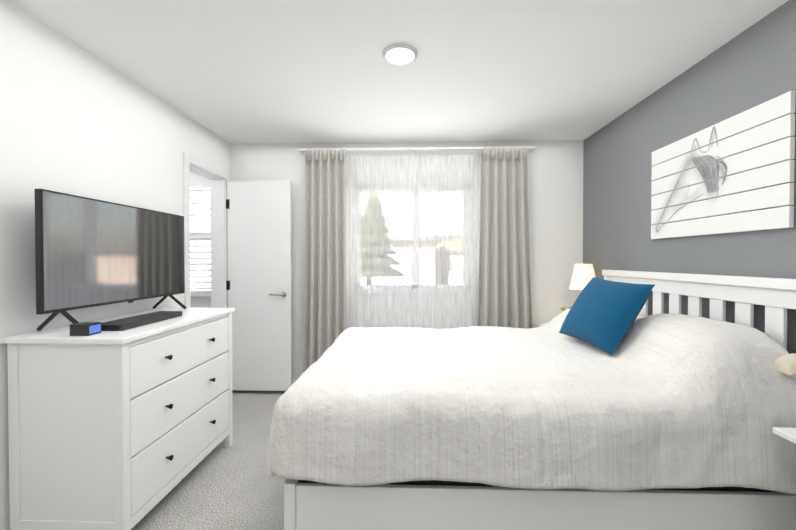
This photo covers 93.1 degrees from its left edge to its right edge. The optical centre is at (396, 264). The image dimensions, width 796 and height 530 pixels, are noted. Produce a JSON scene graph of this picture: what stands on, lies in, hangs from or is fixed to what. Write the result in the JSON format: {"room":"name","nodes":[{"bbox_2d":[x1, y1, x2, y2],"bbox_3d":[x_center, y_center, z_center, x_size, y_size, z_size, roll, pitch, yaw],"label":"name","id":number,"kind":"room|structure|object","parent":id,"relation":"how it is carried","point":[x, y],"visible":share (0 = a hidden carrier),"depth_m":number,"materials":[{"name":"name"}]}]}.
{"room":"bedroom","nodes":[
{"label":"bedroom","id":0,"kind":"room"},
{"bbox_2d":[0,0,230,529],"bbox_3d":[-1.784,0.058,1.254,0.120,2.440,5.000,0,1,2],"label":"wall","id":1,"kind":"structure","parent":0,"point":[76,120],"depth_m":1.93,"materials":[{"name":"white paint"}]},
{"bbox_2d":[183,152,228,307],"bbox_3d":[-1.713,0.182,3.322,0.144,2.135,0.725,0,1,2],"label":"trim","id":2,"kind":"structure","parent":1,"relation":"attached to","point":[217,178],"depth_m":3.60,"materials":[{"name":"white wood"}]},
{"bbox_2d":[226,181,291,390],"bbox_3d":[-1.326,0.203,3.611,0.628,2.015,0.088,0,1,2],"label":"door","id":3,"kind":"structure","parent":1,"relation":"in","point":[259,251],"depth_m":3.62,"materials":[{"name":"painted wood"},{"name":"metal"}]},
{"bbox_2d":[131,390,285,529],"bbox_3d":[-0.618,1.329,1.247,4.904,0.100,5.270,0,1,2],"label":"floor","id":4,"kind":"structure","parent":0,"point":[234,486],"depth_m":2.14,"materials":[{"name":"carpet"}]},
{"bbox_2d":[0,307,234,529],"bbox_3d":[-1.410,0.786,2.139,0.556,0.960,1.046,0,1,2],"label":"dresser","id":5,"kind":"object","parent":4,"relation":"on","point":[129,429],"visible":0.98,"depth_m":1.65,"materials":[{"name":"white paint"}]},
{"bbox_2d":[70,322,101,335],"bbox_3d":[-1.397,0.287,1.696,0.086,0.049,0.075,0,1,2],"label":"clock radio","id":6,"kind":"object","parent":5,"relation":"on","point":[84,329],"visible":1,"depth_m":1.66,"materials":[{"name":"black plastic"}]},
{"bbox_2d":[34,189,186,330],"bbox_3d":[-1.543,-0.018,2.174,0.231,0.646,1.052,0,1,2],"label":"tv","id":7,"kind":"object","parent":5,"relation":"on","point":[90,252],"visible":0.98,"depth_m":1.96,"materials":[{"name":"black plastic"}]},
{"bbox_2d":[101,311,181,330],"bbox_3d":[-1.357,0.292,2.013,0.145,0.029,0.480,0,1,2],"label":"soundbar","id":8,"kind":"object","parent":5,"relation":"on","point":[122,324],"visible":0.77,"depth_m":1.93,"materials":[{"name":"black plastic"}]},
{"bbox_2d":[267,270,795,529],"bbox_3d":[0.597,0.656,2.322,2.246,1.215,1.766,0,1,2],"label":"bed","id":9,"kind":"object","parent":4,"relation":"on","point":[607,402],"visible":1,"depth_m":1.54,"materials":[{"name":"white fabric"}]},
{"bbox_2d":[559,277,654,355],"bbox_3d":[1.209,0.275,2.227,0.291,0.384,0.553,0,1,2],"label":"cushion","id":10,"kind":"object","parent":9,"relation":"on","point":[602,317],"depth_m":2.06,"materials":[{"name":"blue fabric"}]},
{"bbox_2d":[772,427,795,443],"bbox_3d":[1.516,0.932,1.145,0.345,0.695,0.420,0,1,2],"label":"nightstand","id":11,"kind":"object","parent":4,"relation":"on","point":[789,434],"visible":1,"depth_m":1.32,"materials":[{"name":"white paint"}]},
{"bbox_3d":[1.533,0.899,3.373,0.460,0.700,0.405,0,1,2],"label":"nightstand","id":12,"kind":"object","parent":4,"relation":"on","visible":0},
{"bbox_2d":[569,264,595,289],"bbox_3d":[1.625,0.270,3.274,0.230,0.559,0.230,0,1,2],"label":"lamp","id":13,"kind":"object","parent":12,"relation":"on","point":[583,275],"visible":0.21,"depth_m":3.20,"materials":[{"name":"white fabric"}]},
{"bbox_2d":[189,141,583,379],"bbox_3d":[-0.592,0.023,3.790,4.784,2.440,0.150,0,1,2],"label":"wall","id":14,"kind":"structure","parent":0,"point":[555,192],"depth_m":3.65,"materials":[{"name":"white paint"}]},
{"bbox_2d":[353,175,472,292],"bbox_3d":[0.164,-0.302,3.732,1.220,1.152,0.137,0,1,2],"label":"window","id":15,"kind":"structure","parent":14,"relation":"in","point":[365,176],"depth_m":3.72,"materials":[{"name":"white"}]},
{"bbox_2d":[299,146,534,153],"bbox_3d":[0.186,-1.109,3.630,2.250,0.040,0.084,0,1,2],"label":"rail","id":16,"kind":"object","parent":14,"relation":"attached to","point":[415,149],"visible":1,"depth_m":3.59,"materials":[{"name":"white metal"}]},
{"bbox_2d":[303,149,345,371],"bbox_3d":[-0.677,0.067,3.591,0.428,2.319,0.101,0,1,2],"label":"curtain","id":17,"kind":"object","parent":16,"relation":"hanging from","point":[324,325],"visible":0.79,"depth_m":3.58,"materials":[{"name":"grey fabric"}]},
{"bbox_2d":[349,155,476,328],"bbox_3d":[0.159,0.080,3.654,1.235,2.270,0.030,0,1,2],"label":"sheer curtain","id":18,"kind":"object","parent":16,"relation":"hanging from","point":[404,218],"visible":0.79,"depth_m":3.65,"materials":[{"name":"white fabric"}]},
{"bbox_2d":[477,147,532,328],"bbox_3d":[1.033,0.067,3.535,0.580,2.319,0.104,0,1,2],"label":"curtain","id":19,"kind":"object","parent":16,"relation":"hanging from","point":[504,291],"visible":0.73,"depth_m":3.52,"materials":[{"name":"grey fabric"}]},
{"bbox_2d":[9,0,787,143],"bbox_3d":[-0.618,-1.211,1.212,4.904,0.100,5.270,0,1,2],"label":"ceiling","id":20,"kind":"structure","parent":0,"point":[271,71],"depth_m":2.14,"materials":[{"name":"white paint"}]},
{"bbox_2d":[382,44,417,64],"bbox_3d":[0.020,-1.167,2.097,0.196,0.014,0.196,0,1,2],"label":"recessed light","id":21,"kind":"object","parent":20,"relation":"in","point":[399,54],"visible":0.98,"depth_m":2.08,"materials":[{"name":"white plastic"}]},
{"bbox_2d":[583,0,795,353],"bbox_3d":[1.775,0.059,1.210,0.120,2.440,5.150,0,1,2],"label":"wall","id":22,"kind":"structure","parent":0,"point":[752,66],"depth_m":2.25,"materials":[{"name":"grey paint"}]},
{"bbox_2d":[651,91,795,238],"bbox_3d":[1.731,-0.464,2.098,0.025,0.591,0.936,0,1,2],"label":"art","id":23,"kind":"object","parent":22,"relation":"attached to","point":[758,141],"visible":1,"depth_m":1.93,"materials":[{"name":"white wood"}]},
{"label":"outside","id":24,"kind":"structure","parent":0,"visible":0},
{"bbox_3d":[0.965,3.951,32.211,60.000,0.200,55.650,0,1,2],"label":"ground","id":25,"kind":"structure","parent":24,"visible":0},
{"bbox_2d":[361,193,404,284],"bbox_3d":[-0.693,1.129,9.537,1.900,6.070,1.900,0,1,2],"label":"tree","id":26,"kind":"object","parent":25,"relation":"on","point":[362,271],"depth_m":9.11,"materials":[{"name":"green plant"}]},
{"bbox_2d":[361,235,462,284],"bbox_3d":[0.977,1.534,14.590,17.200,5.120,11.200,0,1,2],"label":"building","id":27,"kind":"structure","parent":25,"relation":"on","point":[407,236],"depth_m":12.99,"materials":[{"name":"grey"}]},
{"bbox_3d":[-2.403,0.036,2.875,1.226,2.440,1.800,0,1,2],"label":"wall","id":28,"kind":"structure","parent":0,"visible":0},
{"bbox_2d":[190,181,210,296],"bbox_3d":[-2.132,-0.256,3.737,0.710,1.140,0.047,0,1,2],"label":"window shutters","id":29,"kind":"object","parent":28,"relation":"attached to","point":[200,248],"depth_m":3.74,"materials":[{"name":"white wood"}]}
]}

